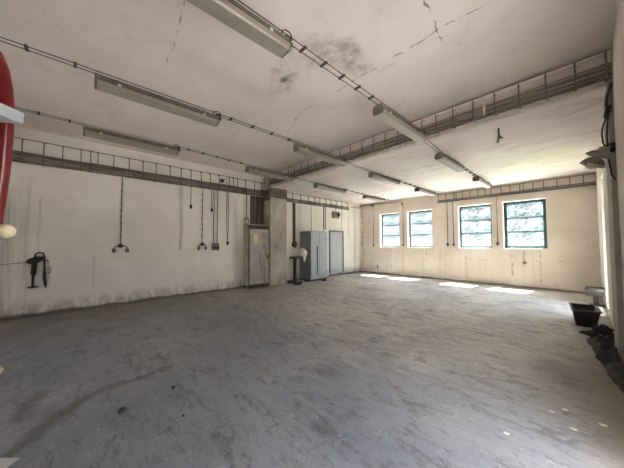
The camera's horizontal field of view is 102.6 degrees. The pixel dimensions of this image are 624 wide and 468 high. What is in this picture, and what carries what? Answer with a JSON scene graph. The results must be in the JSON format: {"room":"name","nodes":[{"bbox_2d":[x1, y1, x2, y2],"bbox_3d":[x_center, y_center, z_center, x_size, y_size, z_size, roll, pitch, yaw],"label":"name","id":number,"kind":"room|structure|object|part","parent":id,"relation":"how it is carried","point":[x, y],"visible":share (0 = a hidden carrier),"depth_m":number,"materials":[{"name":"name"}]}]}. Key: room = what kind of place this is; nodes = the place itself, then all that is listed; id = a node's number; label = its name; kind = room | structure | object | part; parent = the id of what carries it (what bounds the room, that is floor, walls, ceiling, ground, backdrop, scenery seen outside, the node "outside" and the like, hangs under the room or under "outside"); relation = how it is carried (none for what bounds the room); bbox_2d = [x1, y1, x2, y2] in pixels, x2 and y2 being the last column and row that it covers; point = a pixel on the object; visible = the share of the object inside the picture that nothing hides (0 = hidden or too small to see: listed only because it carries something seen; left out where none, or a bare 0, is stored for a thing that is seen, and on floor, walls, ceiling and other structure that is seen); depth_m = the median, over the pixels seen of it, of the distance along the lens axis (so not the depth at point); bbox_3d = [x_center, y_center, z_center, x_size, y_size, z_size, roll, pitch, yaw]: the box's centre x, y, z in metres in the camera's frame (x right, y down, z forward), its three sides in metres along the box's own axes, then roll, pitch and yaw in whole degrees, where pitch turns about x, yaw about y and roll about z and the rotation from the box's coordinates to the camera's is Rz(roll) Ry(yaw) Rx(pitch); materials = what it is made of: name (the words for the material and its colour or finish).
{"room":"empty industrial workshop","nodes":[
{"label":"empty industrial workshop","id":0,"kind":"room"},
{"bbox_2d":[0,126,360,319],"bbox_3d":[-2.644,-0.151,8.603,14.700,3.960,0.300,2,-3,-43],"label":"wall","id":1,"kind":"structure","parent":0,"point":[72,217],"depth_m":6.38,"materials":[{"name":"paint"}]},
{"bbox_2d":[26,252,51,287],"bbox_3d":[-5.820,0.770,5.331,0.376,0.782,0.147,2,-3,-43],"label":"tool","id":2,"kind":"object","parent":1,"relation":"hanging from","point":[33,261],"visible":1,"depth_m":5.29,"materials":[{"name":"black metal"}]},
{"bbox_3d":[-5.878,0.984,5.268,0.049,0.271,0.042,2,-3,-43],"label":"piston rod","id":3,"kind":"part","parent":2,"relation":"part of","materials":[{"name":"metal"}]},
{"bbox_3d":[-5.827,0.526,5.353,0.179,0.292,0.044,2,-3,-43],"label":"handle","id":4,"kind":"part","parent":2,"relation":"part of","materials":[{"name":"black rubber"}]},
{"bbox_2d":[112,177,128,252],"bbox_3d":[-4.816,-0.490,6.322,0.352,1.915,0.120,2,-3,-43],"label":"cable","id":5,"kind":"object","parent":1,"relation":"attached to","point":[120,245],"visible":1,"depth_m":6.33,"materials":[{"name":"black rubber"}]},
{"bbox_2d":[12,137,264,196],"bbox_3d":[-4.608,-1.695,6.556,7.771,0.507,0.129,2,-3,-43],"label":"cable tray","id":6,"kind":"object","parent":1,"relation":"attached to","point":[24,157],"visible":0.96,"depth_m":6.33,"materials":[{"name":"metal"}]},
{"bbox_3d":[-4.580,-1.456,6.519,7.770,0.026,0.050,2,-3,-43],"label":"rail","id":7,"kind":"part","parent":6,"relation":"part of","materials":[{"name":"metal"}]},
{"bbox_2d":[226,203,228,244],"bbox_3d":[-2.768,-0.513,8.230,0.093,1.743,0.076,2,-3,-43],"label":"cable","id":8,"kind":"object","parent":6,"relation":"hanging from","point":[226,203],"visible":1,"depth_m":8.22,"materials":[{"name":"black rubber"}]},
{"bbox_2d":[243,195,248,223],"bbox_3d":[-2.273,-0.852,8.651,0.227,1.042,0.132,2,-3,-43],"label":"cable","id":9,"kind":"object","parent":6,"relation":"hanging from","point":[246,195],"visible":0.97,"depth_m":8.70,"materials":[{"name":"grey plastic"}]},
{"bbox_2d":[197,189,206,249],"bbox_3d":[-3.357,-0.461,7.675,0.287,1.885,0.112,2,-3,-43],"label":"cable","id":10,"kind":"object","parent":1,"relation":"attached to","point":[202,243],"visible":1,"depth_m":7.68,"materials":[{"name":"black rubber"}]},
{"bbox_2d":[212,191,218,249],"bbox_3d":[-3.054,-0.439,7.950,0.210,1.910,0.117,2,-3,-43],"label":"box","id":11,"kind":"object","parent":1,"relation":"attached to","point":[215,246],"visible":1,"depth_m":7.92,"materials":[{"name":"grey plastic"}]},
{"bbox_2d":[250,196,263,224],"bbox_3d":[-1.969,-0.840,8.993,0.530,1.040,0.080,2,-3,-43],"label":"cable cover","id":12,"kind":"object","parent":1,"relation":"attached to","point":[256,203],"visible":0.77,"depth_m":8.96,"materials":[{"name":"brown wood"}]},
{"bbox_2d":[264,176,285,285],"bbox_3d":[-1.369,-0.122,9.256,0.700,3.940,0.470,2,-3,-43],"label":"column","id":13,"kind":"structure","parent":1,"relation":"attached to","point":[274,208],"depth_m":9.04,"materials":[{"name":"concrete"}]},
{"bbox_2d":[262,188,287,200],"bbox_3d":[-1.300,-1.420,9.216,0.978,0.410,0.452,2,-3,-43],"label":"cable tray","id":14,"kind":"object","parent":1,"relation":"attached to","point":[267,193],"visible":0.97,"depth_m":9.01,"materials":[{"name":"metal"}]},
{"bbox_3d":[-1.616,-1.392,8.990,0.060,0.340,0.320,2,-3,-43],"label":"steel plate","id":15,"kind":"part","parent":14,"relation":"part of","materials":[{"name":"brown metal"}]},
{"bbox_2d":[292,203,296,247],"bbox_3d":[-0.697,-0.338,10.128,0.256,1.851,0.110,2,-3,-43],"label":"duct","id":16,"kind":"object","parent":1,"relation":"attached to","point":[294,243],"visible":1,"depth_m":10.11,"materials":[{"name":"black metal"}]},
{"bbox_2d":[286,192,349,209],"bbox_3d":[0.303,-1.419,11.085,4.161,0.362,0.129,2,-3,-43],"label":"cable tray","id":17,"kind":"object","parent":1,"relation":"attached to","point":[291,200],"visible":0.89,"depth_m":10.94,"materials":[{"name":"metal"}]},
{"bbox_3d":[0.331,-1.252,11.050,4.160,0.026,0.050,2,-3,-43],"label":"rail","id":18,"kind":"part","parent":17,"relation":"part of","materials":[{"name":"metal"}]},
{"bbox_2d":[323,207,325,229],"bbox_3d":[0.576,-0.712,11.372,0.144,1.040,0.033,2,-3,-43],"label":"conduit","id":19,"kind":"object","parent":1,"relation":"attached to","point":[323,207],"visible":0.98,"depth_m":11.35,"materials":[{"name":"metal"}]},
{"bbox_2d":[323,230,328,273],"bbox_3d":[0.642,0.829,11.382,0.340,2.020,0.019,2,-3,-43],"label":"trim","id":20,"kind":"structure","parent":1,"relation":"attached to","point":[327,231],"depth_m":11.45,"materials":[{"name":"white paint"}]},
{"bbox_2d":[332,208,339,217],"bbox_3d":[1.150,-1.005,11.791,0.420,0.512,0.213,2,-3,-43],"label":"wall siren","id":21,"kind":"structure","parent":1,"relation":"attached to","point":[335,214],"depth_m":11.73,"materials":[{"name":"metal"}]},
{"bbox_2d":[329,230,343,273],"bbox_3d":[1.180,0.838,11.824,1.010,1.990,0.099,2,-3,-43],"label":"door","id":22,"kind":"structure","parent":1,"relation":"in","point":[336,238],"depth_m":11.82,"materials":[{"name":"grey paint"}]},
{"bbox_2d":[0,0,617,176],"bbox_3d":[-2.025,-2.479,3.364,8.400,0.300,8.970,2,-3,-43],"label":"ceiling","id":23,"kind":"structure","parent":0,"point":[420,59],"depth_m":3.38,"materials":[{"name":"paint"}]},
{"bbox_2d":[0,272,623,467],"bbox_3d":[0.306,1.798,5.344,14.700,0.200,8.970,2,-3,-43],"label":"floor","id":24,"kind":"structure","parent":0,"point":[357,369],"depth_m":2.73,"materials":[{"name":"paint"}]},
{"bbox_2d":[0,458,19,467],"bbox_3d":[-2.196,1.567,1.647,0.300,0.004,0.210,0,-2,-1],"label":"paper sheet","id":25,"kind":"object","parent":24,"relation":"on","point":[4,462],"visible":1,"depth_m":1.72,"materials":[{"name":"white paper"}]},
{"bbox_2d":[0,51,23,238],"bbox_3d":[-2.420,0.110,1.573,1.057,2.915,0.422,0,-2,6],"label":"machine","id":26,"kind":"object","parent":24,"relation":"on","point":[9,115],"visible":1,"depth_m":1.69,"materials":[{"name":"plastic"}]},
{"bbox_2d":[119,407,126,413],"bbox_3d":[-1.688,1.572,2.236,0.063,0.040,0.077,1,-2,-29],"label":"crumb","id":27,"kind":"object","parent":24,"relation":"on","point":[124,409],"visible":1,"depth_m":2.22,"materials":[{"name":"grey"}]},
{"bbox_2d":[243,224,268,288],"bbox_3d":[-1.920,0.757,8.688,0.808,2.145,0.407,2,-3,-43],"label":"locker","id":28,"kind":"object","parent":24,"relation":"on","point":[256,237],"visible":0.99,"depth_m":8.50,"materials":[{"name":"beige metal"}]},
{"bbox_3d":[-1.806,0.765,8.565,0.736,1.856,0.033,2,-3,-43],"label":"door","id":29,"kind":"part","parent":28,"relation":"part of","materials":[{"name":"beige metal"}]},
{"bbox_2d":[289,256,306,281],"bbox_3d":[-0.555,1.377,9.844,0.600,0.980,0.440,2,-3,-43],"label":"stand","id":30,"kind":"object","parent":24,"relation":"on","point":[294,258],"visible":0.91,"depth_m":9.81,"materials":[{"name":"metal"}]},
{"bbox_3d":[-0.675,1.408,9.855,0.100,0.880,0.100,2,-3,-43],"label":"post","id":31,"kind":"part","parent":30,"relation":"part of","materials":[{"name":"metal"}]},
{"bbox_3d":[-0.537,0.927,9.839,0.600,0.080,0.380,2,-3,-43],"label":"arm","id":32,"kind":"part","parent":30,"relation":"part of","materials":[{"name":"metal"}]},
{"bbox_2d":[299,248,307,261],"bbox_3d":[-0.339,0.814,9.841,0.282,0.547,0.408,2,-3,-43],"label":"rag","id":33,"kind":"object","parent":30,"relation":"on","point":[303,252],"visible":1,"depth_m":9.73,"materials":[{"name":"fabric"}]},
{"bbox_2d":[300,231,327,280],"bbox_3d":[0.089,0.894,10.372,0.940,1.980,0.688,2,-3,-43],"label":"tall cabinet","id":34,"kind":"object","parent":24,"relation":"on","point":[314,268],"visible":0.99,"depth_m":10.08,"materials":[{"name":"grey metal"}]},
{"bbox_3d":[0.127,0.847,9.988,0.458,1.885,0.024,2,-3,-43],"label":"door","id":35,"kind":"part","parent":34,"relation":"part of","materials":[{"name":"grey paint"}]},
{"bbox_3d":[0.469,0.857,10.304,0.458,1.885,0.024,2,-3,-43],"label":"door","id":36,"kind":"part","parent":34,"relation":"part of","materials":[{"name":"grey paint"}]},
{"bbox_2d":[569,303,601,327],"bbox_3d":[5.016,1.499,4.601,0.378,0.304,0.688,-2,-3,43],"label":"tub","id":37,"kind":"object","parent":24,"relation":"on","point":[585,315],"visible":0.98,"depth_m":4.44,"materials":[{"name":"black plastic"}]},
{"bbox_2d":[585,286,605,307],"bbox_3d":[6.716,1.484,5.931,0.430,0.420,0.325,2,-3,-43],"label":"pedestal stand","id":38,"kind":"object","parent":24,"relation":"on","point":[593,291],"visible":0.98,"depth_m":5.85,"materials":[{"name":"metal"}]},
{"bbox_3d":[6.724,1.558,5.919,0.090,0.230,0.090,2,-3,-43],"label":"post","id":39,"kind":"part","parent":38,"relation":"part of","materials":[{"name":"metal"}]},
{"bbox_3d":[6.735,1.683,5.903,0.240,0.020,0.250,2,-3,-43],"label":"plate","id":40,"kind":"part","parent":38,"relation":"part of","materials":[{"name":"metal"}]},
{"bbox_2d":[579,330,623,392],"bbox_3d":[3.661,1.529,3.171,2.471,0.149,0.401,2,-3,-43],"label":"plastic sheeting","id":41,"kind":"object","parent":24,"relation":"on","point":[604,349],"visible":0.98,"depth_m":3.20,"materials":[{"name":"black plastic"}]},
{"bbox_2d":[591,324,613,335],"bbox_3d":[4.748,1.558,4.088,0.250,0.178,0.258,2,-3,-43],"label":"cloth","id":42,"kind":"object","parent":24,"relation":"on","point":[602,329],"visible":0.95,"depth_m":4.04,"materials":[{"name":"black fabric"}]},
{"bbox_2d":[271,53,611,204],"bbox_3d":[3.375,-2.096,8.339,6.300,0.740,8.970,2,-3,-43],"label":"ceiling","id":43,"kind":"structure","parent":0,"point":[550,141],"depth_m":5.78,"materials":[{"name":"paint"}]},
{"bbox_2d":[15,106,392,200],"bbox_3d":[-1.147,-1.752,6.962,13.996,0.069,0.154,2,-3,-45],"label":"cable","id":44,"kind":"object","parent":43,"relation":"attached to","point":[38,113],"visible":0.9,"depth_m":4.87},
{"bbox_2d":[83,126,180,155],"bbox_3d":[-3.341,-1.771,4.769,1.508,0.203,0.180,2,-3,-43],"label":"strip light","id":45,"kind":"object","parent":44,"relation":"attached to","point":[89,132],"visible":1,"depth_m":4.64,"materials":[{"name":"grey metal"}]},
{"bbox_2d":[245,166,293,180],"bbox_3d":[-1.130,-1.698,6.972,1.508,0.203,0.180,2,-3,-43],"label":"strip light","id":46,"kind":"object","parent":44,"relation":"attached to","point":[248,169],"visible":1,"depth_m":6.84,"materials":[{"name":"grey metal"}]},
{"bbox_2d":[0,36,438,194],"bbox_3d":[0.170,-1.810,5.539,13.986,0.069,0.177,2,-3,-43],"label":"cable","id":47,"kind":"object","parent":43,"relation":"attached to","point":[26,46],"visible":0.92,"depth_m":3.20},
{"bbox_2d":[94,73,220,126],"bbox_3d":[-2.013,-1.825,3.464,1.508,0.203,0.180,2,-3,-43],"label":"strip light","id":48,"kind":"object","parent":47,"relation":"attached to","point":[102,83],"visible":1,"depth_m":3.31,"materials":[{"name":"grey metal"}]},
{"bbox_2d":[293,143,345,165],"bbox_3d":[0.228,-1.757,5.532,1.508,0.203,0.180,2,-3,-43],"label":"strip light","id":49,"kind":"object","parent":47,"relation":"attached to","point":[298,148],"visible":1,"depth_m":5.38,"materials":[{"name":"grey metal"}]},
{"bbox_2d":[314,183,345,193],"bbox_3d":[0.675,-1.614,8.774,1.508,0.203,0.180,2,-3,-43],"label":"strip light","id":50,"kind":"object","parent":43,"relation":"attached to","point":[317,186],"visible":0.98,"depth_m":8.63,"materials":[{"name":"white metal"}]},
{"bbox_2d":[316,186,345,193],"bbox_3d":[0.660,-1.546,8.757,1.416,0.066,0.176,2,-3,-43],"label":"diffuser","id":51,"kind":"object","parent":50,"relation":"attached to","point":[327,188],"depth_m":8.71,"materials":[{"name":"white plastic"}]},
{"bbox_2d":[237,0,494,186],"bbox_3d":[1.454,-1.866,4.149,13.988,0.069,0.197,2,-3,-44],"label":"cable","id":52,"kind":"object","parent":43,"relation":"attached to","point":[303,48],"visible":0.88,"depth_m":3.00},
{"bbox_2d":[186,0,292,57],"bbox_3d":[-0.776,-1.884,1.994,1.508,0.203,0.180,2,-3,-43],"label":"strip light","id":53,"kind":"object","parent":52,"relation":"attached to","point":[230,13],"visible":1,"depth_m":2.15,"materials":[{"name":"metal"}]},
{"bbox_2d":[372,103,426,142],"bbox_3d":[1.502,-1.814,4.124,1.508,0.203,0.180,2,-3,-43],"label":"strip light","id":54,"kind":"object","parent":52,"relation":"attached to","point":[380,111],"visible":1,"depth_m":3.93,"materials":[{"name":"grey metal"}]},
{"bbox_2d":[363,195,384,201],"bbox_3d":[2.701,-1.548,10.780,1.508,0.203,0.180,2,-3,-43],"label":"strip light","id":55,"kind":"object","parent":43,"relation":"attached to","point":[364,196],"visible":0.99,"depth_m":10.61,"materials":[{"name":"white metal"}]},
{"bbox_2d":[364,197,384,201],"bbox_3d":[2.685,-1.480,10.762,1.416,0.066,0.176,2,-3,-43],"label":"diffuser","id":56,"kind":"object","parent":55,"relation":"attached to","point":[369,198],"depth_m":10.75,"materials":[{"name":"white plastic"}]},
{"bbox_2d":[368,172,399,185],"bbox_3d":[2.196,-1.667,7.497,1.508,0.203,0.180,2,-3,-43],"label":"strip light","id":57,"kind":"object","parent":43,"relation":"attached to","point":[372,175],"visible":0.98,"depth_m":7.34,"materials":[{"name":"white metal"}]},
{"bbox_2d":[371,175,398,185],"bbox_3d":[2.180,-1.599,7.480,1.416,0.066,0.176,2,-3,-43],"label":"diffuser","id":58,"kind":"object","parent":57,"relation":"attached to","point":[376,177],"depth_m":7.41,"materials":[{"name":"white plastic"}]},
{"bbox_2d":[415,187,435,196],"bbox_3d":[4.296,-1.604,9.423,1.508,0.203,0.180,2,-3,-43],"label":"strip light","id":59,"kind":"object","parent":43,"relation":"attached to","point":[418,189],"visible":1,"depth_m":9.29,"materials":[{"name":"white metal"}]},
{"bbox_2d":[417,190,435,196],"bbox_3d":[4.280,-1.536,9.405,1.416,0.066,0.176,2,-3,-43],"label":"diffuser","id":60,"kind":"object","parent":59,"relation":"attached to","point":[426,192],"depth_m":9.36,"materials":[{"name":"white plastic"}]},
{"bbox_2d":[268,49,611,184],"bbox_3d":[1.139,-2.026,6.018,0.129,0.365,7.780,2,-3,-43],"label":"cable tray","id":61,"kind":"object","parent":43,"relation":"attached to","point":[597,78],"visible":0.84,"depth_m":4.07,"materials":[{"name":"metal"}]},
{"bbox_2d":[434,152,464,171],"bbox_3d":[3.332,-1.727,6.003,1.508,0.203,0.180,2,-3,-43],"label":"strip light","id":62,"kind":"object","parent":43,"relation":"attached to","point":[440,157],"visible":1,"depth_m":5.79,"materials":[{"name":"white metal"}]},
{"bbox_2d":[472,176,490,187],"bbox_3d":[5.434,-1.663,7.970,1.508,0.203,0.180,2,-3,-43],"label":"strip light","id":63,"kind":"object","parent":43,"relation":"attached to","point":[476,179],"visible":0.98,"depth_m":7.75,"materials":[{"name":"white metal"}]},
{"bbox_2d":[474,179,490,187],"bbox_3d":[5.418,-1.595,7.953,1.416,0.066,0.176,2,-3,-43],"label":"diffuser","id":64,"kind":"object","parent":63,"relation":"attached to","point":[481,182],"depth_m":7.81,"materials":[{"name":"white plastic"}]},
{"bbox_2d":[497,128,502,142],"bbox_3d":[3.330,-1.750,4.470,0.097,0.249,0.103,0,-2,-14],"label":"ceiling hook","id":65,"kind":"object","parent":43,"relation":"hanging from","point":[499,136],"visible":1,"depth_m":4.43,"materials":[{"name":"metal"}]},
{"bbox_2d":[360,172,600,293],"bbox_3d":[5.480,0.098,10.264,0.300,3.520,8.270,2,-3,-43],"label":"wall","id":66,"kind":"structure","parent":0,"point":[571,263],"depth_m":8.72,"materials":[{"name":"paint"}]},
{"bbox_2d":[363,202,402,206],"bbox_3d":[3.353,-1.413,12.326,0.095,0.230,2.408,2,-3,-43],"label":"conduit","id":67,"kind":"object","parent":66,"relation":"attached to","point":[372,205],"visible":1,"depth_m":12.28,"materials":[{"name":"grey metal"}]},
{"bbox_2d":[379,212,399,247],"bbox_3d":[3.789,-0.174,12.049,0.236,1.670,1.090,2,-3,-43],"label":"window","id":68,"kind":"structure","parent":66,"relation":"in","point":[381,221],"depth_m":12.22,"materials":[{"name":"white glass"}]},
{"bbox_3d":[3.851,-0.672,12.127,0.006,0.480,0.900,2,-3,-43],"label":"pane","id":69,"kind":"part","parent":68,"relation":"part of","materials":[{"name":"clear glass"}]},
{"bbox_3d":[3.853,-0.173,12.108,0.006,0.456,0.900,2,-3,-43],"label":"pane","id":70,"kind":"part","parent":68,"relation":"part of","materials":[{"name":"clear glass"}]},
{"bbox_3d":[3.855,0.327,12.090,0.006,0.480,0.900,2,-3,-43],"label":"pane","id":71,"kind":"part","parent":68,"relation":"part of","materials":[{"name":"clear glass"}]},
{"bbox_2d":[407,209,432,247],"bbox_3d":[4.769,-0.218,10.989,0.236,1.670,1.140,2,-3,-43],"label":"window","id":72,"kind":"structure","parent":66,"relation":"in","point":[409,213],"depth_m":11.10,"materials":[{"name":"white glass"}]},
{"bbox_3d":[4.831,-0.712,11.066,0.006,0.476,0.940,2,-3,-43],"label":"pane","id":73,"kind":"part","parent":72,"relation":"part of","materials":[{"name":"clear glass"}]},
{"bbox_3d":[4.833,-0.216,11.047,0.006,0.453,0.940,2,-3,-43],"label":"pane","id":74,"kind":"part","parent":72,"relation":"part of","materials":[{"name":"clear glass"}]},
{"bbox_3d":[4.835,0.281,11.029,0.006,0.476,0.940,2,-3,-43],"label":"pane","id":75,"kind":"part","parent":72,"relation":"part of","materials":[{"name":"clear glass"}]},
{"bbox_2d":[446,206,448,246],"bbox_3d":[5.434,-0.392,10.057,0.067,1.837,0.120,2,-3,-43],"label":"hanging cable","id":76,"kind":"object","parent":66,"relation":"attached to","point":[447,243],"visible":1,"depth_m":10.05,"materials":[{"name":"white plastic"}]},
{"bbox_2d":[452,201,454,245],"bbox_3d":[5.588,-0.424,9.901,0.054,1.785,0.055,2,-3,-43],"label":"hanging cable","id":77,"kind":"object","parent":66,"relation":"attached to","point":[452,201],"visible":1,"depth_m":9.89,"materials":[{"name":"black rubber"}]},
{"bbox_2d":[457,203,493,248],"bbox_3d":[6.177,-0.280,9.465,0.236,1.670,1.150,2,-3,-43],"label":"window","id":78,"kind":"structure","parent":66,"relation":"in","point":[460,221],"depth_m":9.53,"materials":[{"name":"glass"}]},
{"bbox_3d":[6.239,-0.778,9.543,0.006,0.480,0.960,2,-3,-43],"label":"pane","id":79,"kind":"part","parent":78,"relation":"part of","materials":[{"name":"clear glass"}]},
{"bbox_3d":[6.241,-0.278,9.524,0.006,0.456,0.960,2,-3,-43],"label":"pane","id":80,"kind":"part","parent":78,"relation":"part of","materials":[{"name":"clear glass"}]},
{"bbox_3d":[6.243,0.222,9.506,0.006,0.480,0.960,2,-3,-43],"label":"pane","id":81,"kind":"part","parent":78,"relation":"part of","materials":[{"name":"clear glass"}]},
{"bbox_2d":[496,196,499,245],"bbox_3d":[6.547,-0.461,8.854,0.067,1.797,0.120,2,-3,-43],"label":"hanging cable","id":82,"kind":"object","parent":66,"relation":"attached to","point":[497,242],"visible":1,"depth_m":8.85,"materials":[{"name":"grey plastic"}]},
{"bbox_2d":[437,173,595,202],"bbox_3d":[6.659,-1.509,8.755,0.084,0.340,4.340,2,-3,-43],"label":"cable tray","id":83,"kind":"object","parent":66,"relation":"attached to","point":[583,183],"visible":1,"depth_m":8.31,"materials":[{"name":"metal"}]},
{"bbox_3d":[6.643,-1.357,8.735,0.040,0.035,4.340,2,-3,-43],"label":"rail","id":84,"kind":"part","parent":83,"relation":"part of","materials":[{"name":"metal"}]},
{"bbox_2d":[501,197,548,249],"bbox_3d":[7.147,-0.323,8.416,0.236,1.670,1.170,2,-3,-43],"label":"window","id":85,"kind":"structure","parent":66,"relation":"in","point":[504,204],"depth_m":8.43,"materials":[{"name":"glass"}]},
{"bbox_3d":[7.209,-0.807,8.493,0.006,0.466,0.940,2,-3,-43],"label":"pane","id":86,"kind":"part","parent":85,"relation":"part of","materials":[{"name":"clear glass"}]},
{"bbox_3d":[7.211,-0.321,8.475,0.006,0.443,0.940,2,-3,-43],"label":"pane","id":87,"kind":"part","parent":85,"relation":"part of","materials":[{"name":"clear glass"}]},
{"bbox_3d":[7.213,0.166,8.457,0.006,0.466,0.940,2,-3,-43],"label":"pane","id":88,"kind":"part","parent":85,"relation":"part of","materials":[{"name":"clear glass"}]},
{"bbox_2d":[596,0,623,327],"bbox_3d":[3.168,-0.410,2.241,14.000,3.960,0.400,2,-3,-43],"label":"wall","id":89,"kind":"structure","parent":0,"point":[617,47],"depth_m":3.03,"materials":[{"name":"paint"}]},
{"bbox_2d":[270,82,606,186],"bbox_3d":[1.184,-1.812,6.085,0.095,0.047,7.750,2,-3,-43],"label":"trim","id":90,"kind":"structure","parent":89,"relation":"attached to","point":[604,84],"depth_m":4.21,"materials":[{"name":"paint"}]},
{"bbox_2d":[579,83,615,179],"bbox_3d":[3.596,-1.290,3.164,0.317,1.232,0.318,2,-3,-43],"label":"lamp","id":91,"kind":"object","parent":89,"relation":"attached to","point":[595,161],"visible":1,"depth_m":3.15,"materials":[{"name":"metal"}]},
{"bbox_3d":[3.549,-0.875,3.171,0.110,0.116,0.116,2,-3,-43],"label":"bulb","id":92,"kind":"part","parent":91,"relation":"part of","materials":[{"name":"white glass"}]},
{"bbox_3d":[3.597,-1.002,3.123,0.276,0.170,0.249,2,-3,-43],"label":"lamp shade","id":93,"kind":"part","parent":91,"relation":"part of","materials":[{"name":"metal"}]},
{"bbox_3d":[3.713,-1.098,3.118,0.208,0.076,0.052,1,-2,-23],"label":"arm","id":94,"kind":"part","parent":91,"relation":"part of","materials":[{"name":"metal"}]},
{"bbox_3d":[3.797,-1.099,3.158,0.022,0.120,0.045,2,-3,-43],"label":"wall plate","id":95,"kind":"part","parent":91,"relation":"part of","materials":[{"name":"metal"}]},
{"bbox_2d":[603,81,623,363],"bbox_3d":[4.099,-0.161,3.385,0.770,3.540,0.070,2,-3,-43],"label":"trim","id":96,"kind":"structure","parent":89,"relation":"attached to","point":[612,185],"depth_m":3.16,"materials":[{"name":"paint"}]},
{"label":"outside","id":97,"kind":"structure","parent":0,"visible":0},
{"bbox_3d":[9.358,2.028,5.779,120.000,0.300,100.000,2,-3,-43],"label":"ground","id":98,"kind":"structure","parent":97,"visible":0},
{"bbox_2d":[383,202,543,245],"bbox_3d":[13.720,-1.286,18.120,3.000,7.200,36.000,2,-3,-43],"label":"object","id":99,"kind":"structure","parent":98,"relation":"on","point":[510,212],"depth_m":17.80,"materials":[{"name":"glass"}]}
]}

